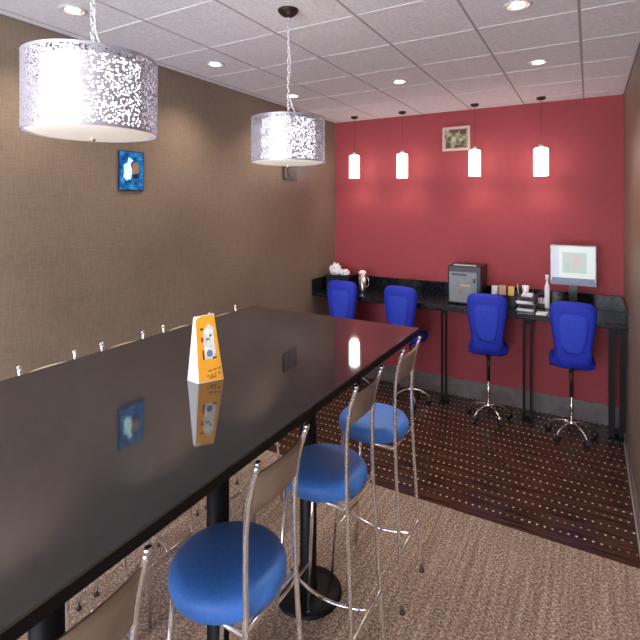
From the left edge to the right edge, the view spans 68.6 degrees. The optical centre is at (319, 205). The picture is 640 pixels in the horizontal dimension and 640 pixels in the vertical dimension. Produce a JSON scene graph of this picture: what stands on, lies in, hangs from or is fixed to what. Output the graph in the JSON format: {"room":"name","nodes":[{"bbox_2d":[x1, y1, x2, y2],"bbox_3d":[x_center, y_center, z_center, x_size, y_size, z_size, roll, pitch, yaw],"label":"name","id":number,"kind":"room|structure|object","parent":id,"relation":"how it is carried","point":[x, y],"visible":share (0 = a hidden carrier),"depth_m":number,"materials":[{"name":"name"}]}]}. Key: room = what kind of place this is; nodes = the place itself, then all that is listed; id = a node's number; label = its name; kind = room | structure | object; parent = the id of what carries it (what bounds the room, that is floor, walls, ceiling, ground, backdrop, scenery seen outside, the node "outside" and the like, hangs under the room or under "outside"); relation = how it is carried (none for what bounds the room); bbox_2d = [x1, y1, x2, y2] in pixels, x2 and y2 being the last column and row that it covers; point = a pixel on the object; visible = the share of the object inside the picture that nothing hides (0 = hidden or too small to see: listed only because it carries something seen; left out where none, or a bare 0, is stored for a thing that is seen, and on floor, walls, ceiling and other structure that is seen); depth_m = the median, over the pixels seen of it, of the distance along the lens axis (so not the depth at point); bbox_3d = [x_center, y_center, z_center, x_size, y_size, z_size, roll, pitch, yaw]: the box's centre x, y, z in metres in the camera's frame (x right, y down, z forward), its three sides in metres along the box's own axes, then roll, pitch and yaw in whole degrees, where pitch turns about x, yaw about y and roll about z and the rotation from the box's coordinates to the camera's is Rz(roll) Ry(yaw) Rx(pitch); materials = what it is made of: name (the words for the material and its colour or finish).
{"room":"office break room","nodes":[
{"label":"office break room","id":0,"kind":"room"},
{"bbox_2d":[0,14,334,380],"bbox_3d":[-1.521,0.376,2.002,0.100,2.649,6.762,0,0,30],"label":"wall","id":1,"kind":"structure","parent":0,"point":[86,262],"depth_m":2.79,"materials":[{"name":"brown paint"}]},
{"bbox_2d":[118,150,143,190],"bbox_3d":[-1.074,-0.198,2.669,0.013,0.224,0.166,0,0,30],"label":"wall picture","id":2,"kind":"object","parent":1,"relation":"attached to","point":[130,163],"visible":1,"depth_m":2.66,"materials":[{"name":"blue"}]},
{"bbox_2d":[283,166,296,179],"bbox_3d":[-0.257,-0.300,4.089,0.018,0.150,0.210,0,0,30],"label":"wall plaque","id":3,"kind":"object","parent":1,"relation":"attached to","point":[290,173],"visible":0.82,"depth_m":4.07,"materials":[{"name":"black"}]},
{"bbox_2d":[0,0,639,122],"bbox_3d":[-0.419,-0.898,1.313,2.497,0.101,6.662,0,0,30],"label":"ceiling","id":4,"kind":"structure","parent":0,"point":[211,24],"depth_m":2.49,"materials":[{"name":"tile"}]},
{"bbox_2d":[58,4,87,15],"bbox_3d":[-1.072,-0.846,2.037,0.116,0.006,0.116,0,0,30],"label":"recessed light","id":5,"kind":"object","parent":4,"relation":"in","point":[73,10],"visible":1,"depth_m":2.03,"materials":[{"name":"white"}]},
{"bbox_2d":[19,0,157,142],"bbox_3d":[-0.591,-0.507,1.221,0.322,0.684,0.322,0,0,30],"label":"pendant lamp","id":6,"kind":"object","parent":4,"relation":"hanging from","point":[90,95],"visible":1,"depth_m":1.10,"materials":[{"name":"silver metal"}]},
{"bbox_2d":[24,124,153,141],"bbox_3d":[-0.592,-0.179,1.221,0.300,0.029,0.300,0,0,30],"label":"diffuser","id":7,"kind":"object","parent":6,"relation":"attached to","point":[76,132],"depth_m":1.16,"materials":[{"name":"white plastic"}]},
{"bbox_2d":[205,61,224,66],"bbox_3d":[-0.628,-0.846,2.812,0.116,0.006,0.116,0,0,30],"label":"recessed light","id":8,"kind":"object","parent":4,"relation":"in","point":[209,63],"visible":1,"depth_m":2.80,"materials":[{"name":"white glass"}]},
{"bbox_2d":[251,6,324,167],"bbox_3d":[-0.138,-0.507,2.038,0.322,0.684,0.322,0,0,30],"label":"pendant lamp","id":9,"kind":"object","parent":4,"relation":"hanging from","point":[288,140],"visible":1,"depth_m":1.92,"materials":[{"name":"silver metal"}]},
{"bbox_2d":[253,159,321,167],"bbox_3d":[-0.138,-0.179,2.038,0.300,0.029,0.300,0,0,30],"label":"diffuser","id":10,"kind":"object","parent":9,"relation":"attached to","point":[272,162],"depth_m":1.97,"materials":[{"name":"white plastic"}]},
{"bbox_2d":[286,94,300,97],"bbox_3d":[-0.207,-0.846,3.631,0.116,0.006,0.116,0,0,30],"label":"recessed light","id":11,"kind":"object","parent":4,"relation":"in","point":[291,95],"visible":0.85,"depth_m":3.62,"materials":[{"name":"white"}]},
{"bbox_2d":[349,116,359,177],"bbox_3d":[0.328,-0.556,4.479,0.098,0.586,0.098,0,0,30],"label":"pendant lamp","id":12,"kind":"object","parent":4,"relation":"hanging from","point":[354,160],"visible":1,"depth_m":4.44,"materials":[{"name":"white glass"}]},
{"bbox_2d":[391,79,407,83],"bbox_3d":[0.543,-0.846,3.210,0.116,0.006,0.116,0,0,30],"label":"recessed light","id":13,"kind":"object","parent":4,"relation":"in","point":[398,81],"visible":1,"depth_m":3.19,"materials":[{"name":"white"}]},
{"bbox_2d":[397,111,407,177],"bbox_3d":[0.743,-0.550,4.242,0.098,0.597,0.098,0,0,30],"label":"pendant lamp","id":14,"kind":"object","parent":4,"relation":"hanging from","point":[402,158],"visible":1,"depth_m":4.20,"materials":[{"name":"white glass"}]},
{"bbox_2d":[469,103,480,175],"bbox_3d":[1.294,-0.548,3.926,0.094,0.601,0.094,0,0,30],"label":"pendant lamp","id":15,"kind":"object","parent":4,"relation":"hanging from","point":[474,155],"visible":1,"depth_m":3.89,"materials":[{"name":"white glass"}]},
{"bbox_2d":[503,0,532,10],"bbox_3d":[0.837,-0.846,1.986,0.116,0.006,0.116,0,0,30],"label":"recessed light","id":16,"kind":"object","parent":4,"relation":"in","point":[515,5],"visible":1,"depth_m":1.98,"materials":[{"name":"white glass"}]},
{"bbox_2d":[527,59,548,65],"bbox_3d":[1.288,-0.846,2.773,0.116,0.006,0.116,0,0,30],"label":"recessed light","id":17,"kind":"object","parent":4,"relation":"in","point":[538,61],"visible":1,"depth_m":2.77,"materials":[{"name":"white glass"}]},
{"bbox_2d":[533,96,548,175],"bbox_3d":[1.731,-0.542,3.676,0.108,0.614,0.108,0,0,30],"label":"pendant lamp","id":18,"kind":"object","parent":4,"relation":"hanging from","point":[540,154],"visible":1,"depth_m":3.64,"materials":[{"name":"white glass"}]},
{"bbox_2d":[17,377,639,639],"bbox_3d":[-0.394,1.750,1.357,2.697,0.100,6.762,0,0,30],"label":"floor","id":19,"kind":"structure","parent":0,"point":[481,579],"depth_m":2.40,"materials":[{"name":"carpet"}]},
{"bbox_2d":[16,350,128,636],"bbox_3d":[-0.937,1.151,1.782,0.357,1.099,0.320,0,0,30],"label":"bar stool","id":20,"kind":"object","parent":19,"relation":"on","point":[18,367],"visible":0.17,"depth_m":1.77,"materials":[{"name":"silver metal"}]},
{"bbox_2d":[56,543,152,639],"bbox_3d":[-0.503,1.151,0.819,0.357,1.099,0.320,0,0,30],"label":"bar stool","id":21,"kind":"object","parent":19,"relation":"on","point":[118,614],"visible":1,"depth_m":0.79,"materials":[{"name":"silver metal"}]},
{"bbox_2d":[94,331,193,628],"bbox_3d":[-0.765,1.151,2.081,0.357,1.099,0.320,0,0,30],"label":"bar stool","id":22,"kind":"object","parent":19,"relation":"on","point":[191,532],"visible":0.16,"depth_m":2.02,"materials":[{"name":"silver metal"}]},
{"bbox_2d":[157,316,244,546],"bbox_3d":[-0.594,1.151,2.380,0.357,1.099,0.320,0,0,30],"label":"bar stool","id":23,"kind":"object","parent":19,"relation":"on","point":[240,492],"visible":0.19,"depth_m":2.40,"materials":[{"name":"silver metal"}]},
{"bbox_2d":[0,306,419,639],"bbox_3d":[-0.671,1.111,0.990,0.894,1.178,2.852,0,0,30],"label":"bar table","id":24,"kind":"object","parent":19,"relation":"on","point":[100,452],"visible":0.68,"depth_m":1.14,"materials":[{"name":"black laminate"}]},
{"bbox_2d":[187,313,223,383],"bbox_3d":[-0.343,0.423,1.407,0.096,0.196,0.049,0,0,-32],"label":"tent card","id":25,"kind":"object","parent":24,"relation":"on","point":[205,365],"visible":1,"depth_m":1.40,"materials":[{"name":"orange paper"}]},
{"bbox_2d":[203,324,213,345],"bbox_3d":[-0.334,0.387,1.405,0.034,0.066,0.008,0,0,-30],"label":"picture","id":26,"kind":"object","parent":25,"relation":"on","point":[208,329],"depth_m":1.40},
{"bbox_2d":[204,344,215,359],"bbox_3d":[-0.327,0.434,1.401,0.036,0.043,0.006,0,0,-31],"label":"picture","id":27,"kind":"object","parent":25,"relation":"attached to","point":[209,349],"depth_m":1.40},
{"bbox_2d":[167,422,309,639],"bbox_3d":[-0.236,1.151,1.285,0.357,1.099,0.320,0,0,30],"label":"bar stool","id":28,"kind":"object","parent":19,"relation":"on","point":[225,574],"visible":1,"depth_m":1.22,"materials":[{"name":"blue fabric"}]},
{"bbox_2d":[205,305,282,522],"bbox_3d":[-0.427,1.151,2.671,0.357,1.099,0.320,0,0,30],"label":"bar stool","id":29,"kind":"object","parent":19,"relation":"on","point":[234,306],"visible":0.16,"depth_m":2.69,"materials":[{"name":"silver metal"}]},
{"bbox_2d":[272,365,384,639],"bbox_3d":[0.034,1.151,1.756,0.357,1.099,0.320,0,0,30],"label":"bar stool","id":30,"kind":"object","parent":19,"relation":"on","point":[328,474],"visible":0.91,"depth_m":1.70,"materials":[{"name":"silver metal"}]},
{"bbox_2d":[327,280,369,392],"bbox_3d":[0.277,1.183,4.349,0.356,1.033,0.464,0,0,27],"label":"office chair","id":31,"kind":"object","parent":19,"relation":"on","point":[342,295],"visible":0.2,"depth_m":4.14,"materials":[{"name":"blue fabric"}]},
{"bbox_2d":[330,336,423,615],"bbox_3d":[0.262,1.151,2.155,0.357,1.099,0.320,0,0,30],"label":"bar stool","id":32,"kind":"object","parent":19,"relation":"on","point":[391,424],"visible":0.89,"depth_m":2.07,"materials":[{"name":"silver metal"}]},
{"bbox_2d":[384,285,431,408],"bbox_3d":[0.763,1.183,4.053,0.356,1.033,0.464,0,0,33],"label":"office chair","id":33,"kind":"object","parent":19,"relation":"on","point":[400,302],"visible":0.63,"depth_m":3.87,"materials":[{"name":"blue fabric"}]},
{"bbox_2d":[312,275,627,442],"bbox_3d":[1.120,1.195,3.998,2.496,1.010,0.471,0,0,30],"label":"desk","id":34,"kind":"object","parent":19,"relation":"on","point":[612,310],"depth_m":3.69,"materials":[{"name":"stone"}]},
{"bbox_2d":[325,273,356,288],"bbox_3d":[0.206,0.738,4.573,0.260,0.140,0.170,0,0,30],"label":"file box","id":35,"kind":"object","parent":34,"relation":"on","point":[351,277],"visible":0.52,"depth_m":4.52,"materials":[{"name":"black plastic"}]},
{"bbox_2d":[329,262,340,274],"bbox_3d":[0.150,0.607,4.557,0.114,0.120,0.099,0,0,30],"label":"crumpled paper","id":36,"kind":"object","parent":35,"relation":"on","point":[334,269],"visible":0.98,"depth_m":4.53,"materials":[{"name":"white paper"}]},
{"bbox_2d":[339,269,349,274],"bbox_3d":[0.238,0.635,4.509,0.096,0.062,0.101,0,0,-31],"label":"crumpled paper","id":37,"kind":"object","parent":35,"relation":"on","point":[343,271],"visible":1,"depth_m":4.48,"materials":[{"name":"white paper"}]},
{"bbox_2d":[359,270,368,292],"bbox_3d":[0.402,0.705,4.373,0.074,0.205,0.096,0,0,-30],"label":"mug","id":38,"kind":"object","parent":34,"relation":"on","point":[362,273],"visible":1,"depth_m":4.35,"materials":[{"name":"silver metal"}]},
{"bbox_2d":[448,262,486,304],"bbox_3d":[1.238,0.646,3.941,0.270,0.323,0.260,0,0,30],"label":"appliance","id":39,"kind":"object","parent":34,"relation":"on","point":[464,279],"visible":0.89,"depth_m":3.85,"materials":[{"name":"black plastic"}]},
{"bbox_2d":[312,287,627,330],"bbox_3d":[1.119,0.828,3.998,2.495,0.040,0.471,0,0,30],"label":"countertop","id":40,"kind":"structure","parent":34,"relation":"on","point":[606,319],"depth_m":3.77,"materials":[{"name":"stone"}]},
{"bbox_2d":[491,292,517,306],"bbox_3d":[1.498,0.763,3.821,0.200,0.088,0.120,0,0,30],"label":"tray","id":41,"kind":"object","parent":34,"relation":"on","point":[510,299],"visible":0.14,"depth_m":3.74,"materials":[{"name":"black plastic"}]},
{"bbox_2d":[492,285,497,294],"bbox_3d":[1.427,0.685,3.827,0.045,0.066,0.050,0,0,30],"label":"box","id":42,"kind":"object","parent":41,"relation":"on","point":[494,287],"visible":0.94,"depth_m":3.81,"materials":[{"name":"white cardboard"}]},
{"bbox_2d":[499,285,506,294],"bbox_3d":[1.478,0.682,3.797,0.055,0.072,0.050,0,0,30],"label":"box","id":43,"kind":"object","parent":41,"relation":"on","point":[502,288],"visible":1,"depth_m":3.78,"materials":[{"name":"beige"}]},
{"bbox_2d":[508,286,514,295],"bbox_3d":[1.535,0.683,3.765,0.045,0.070,0.050,0,0,30],"label":"box","id":44,"kind":"object","parent":41,"relation":"on","point":[511,289],"visible":0.89,"depth_m":3.75,"materials":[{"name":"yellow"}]},
{"bbox_2d":[517,284,522,305],"bbox_3d":[1.623,0.725,3.818,0.052,0.165,0.052,0,0,30],"label":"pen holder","id":45,"kind":"object","parent":34,"relation":"on","point":[517,284],"visible":0.27,"depth_m":3.81,"materials":[{"name":"black plastic"}]},
{"bbox_2d":[514,291,537,313],"bbox_3d":[1.589,0.740,3.619,0.157,0.135,0.152,0,0,30],"label":"tray","id":46,"kind":"object","parent":34,"relation":"on","point":[516,294],"visible":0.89,"depth_m":3.59,"materials":[{"name":"black plastic"}]},
{"bbox_2d":[515,298,534,304],"bbox_3d":[1.585,0.737,3.621,0.132,0.023,0.132,0,0,30],"label":"paper stack","id":47,"kind":"object","parent":46,"relation":"in","point":[519,300],"visible":1,"depth_m":3.59,"materials":[{"name":"white paper"}]},
{"bbox_2d":[517,305,535,311],"bbox_3d":[1.589,0.793,3.619,0.125,0.019,0.130,0,0,30],"label":"paper stack","id":48,"kind":"object","parent":46,"relation":"in","point":[520,307],"visible":1,"depth_m":3.58,"materials":[{"name":"white paper"}]},
{"bbox_2d":[522,293,533,296],"bbox_3d":[1.598,0.685,3.614,0.081,0.015,0.104,0,0,30],"label":"paper stack","id":49,"kind":"object","parent":46,"relation":"on","point":[523,294],"visible":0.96,"depth_m":3.59,"materials":[{"name":"white paper"}]},
{"bbox_2d":[522,285,528,293],"bbox_3d":[1.590,0.647,3.630,0.052,0.058,0.052,0,0,30],"label":"paper cup","id":50,"kind":"object","parent":49,"relation":"on","point":[525,288],"visible":1,"depth_m":3.61,"materials":[{"name":"white paper"}]},
{"bbox_2d":[531,291,544,307],"bbox_3d":[1.756,0.753,3.777,0.104,0.109,0.130,0,0,30],"label":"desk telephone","id":51,"kind":"object","parent":34,"relation":"on","point":[541,299],"visible":0.52,"depth_m":3.74,"materials":[{"name":"black plastic"}]},
{"bbox_2d":[536,311,547,315],"bbox_3d":[1.654,0.802,3.501,0.073,0.011,0.092,0,0,33],"label":"paper stack","id":52,"kind":"object","parent":34,"relation":"on","point":[543,313],"visible":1,"depth_m":3.48,"materials":[{"name":"white paper"}]},
{"bbox_2d":[545,275,549,308],"bbox_3d":[1.791,0.675,3.699,0.038,0.264,0.038,0,0,30],"label":"bottle","id":53,"kind":"object","parent":34,"relation":"on","point":[547,287],"visible":1,"depth_m":3.69,"materials":[{"name":"white plastic"}]},
{"bbox_2d":[550,244,596,301],"bbox_3d":[1.912,0.553,3.549,0.310,0.508,0.176,0,0,30],"label":"computer monitor","id":54,"kind":"object","parent":34,"relation":"on","point":[574,266],"visible":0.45,"depth_m":3.54,"materials":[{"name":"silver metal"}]},
{"bbox_2d":[466,293,512,426],"bbox_3d":[1.335,1.183,3.725,0.356,1.033,0.464,0,0,23],"label":"office chair","id":55,"kind":"object","parent":19,"relation":"on","point":[487,313],"visible":1,"depth_m":3.54,"materials":[{"name":"blue fabric"}]},
{"bbox_2d":[545,301,598,447],"bbox_3d":[1.833,1.183,3.417,0.356,1.033,0.464,0,0,26],"label":"office chair","id":56,"kind":"object","parent":19,"relation":"on","point":[573,324],"visible":1,"depth_m":3.24,"materials":[{"name":"blue fabric"}]},
{"bbox_2d":[335,93,623,406],"bbox_3d":[1.262,0.376,4.247,2.497,2.649,0.100,0,0,30],"label":"wall","id":57,"kind":"structure","parent":0,"point":[506,218],"depth_m":4.06,"materials":[{"name":"red paint"}]},
{"bbox_2d":[442,125,470,151],"bbox_3d":[1.220,-0.600,4.201,0.244,0.216,0.020,0,0,30],"label":"framed picture","id":58,"kind":"object","parent":57,"relation":"attached to","point":[458,138],"visible":0.99,"depth_m":4.20,"materials":[{"name":"beige"}]},
{"bbox_2d":[356,275,623,311],"bbox_3d":[1.231,0.749,4.193,2.495,0.118,0.021,0,0,30],"label":"backsplash","id":59,"kind":"structure","parent":57,"relation":"attached to","point":[599,301],"depth_m":4.06,"materials":[{"name":"stone"}]},
{"bbox_2d":[364,364,618,427],"bbox_3d":[1.233,1.621,4.197,2.497,0.158,0.014,0,0,30],"label":"baseboard","id":60,"kind":"structure","parent":57,"relation":"attached to","point":[592,412],"depth_m":3.98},
{"bbox_2d":[624,43,639,515],"bbox_3d":[0.732,0.376,0.711,0.100,2.649,6.762,0,0,30],"label":"wall","id":61,"kind":"structure","parent":0,"point":[632,90],"depth_m":2.88,"materials":[{"name":"brown paint"}]},
{"bbox_2d":[623,433,639,553],"bbox_3d":[0.655,1.670,0.689,0.012,0.060,6.648,0,0,30],"label":"baseboard","id":62,"kind":"structure","parent":61,"relation":"attached to","point":[625,436],"depth_m":2.74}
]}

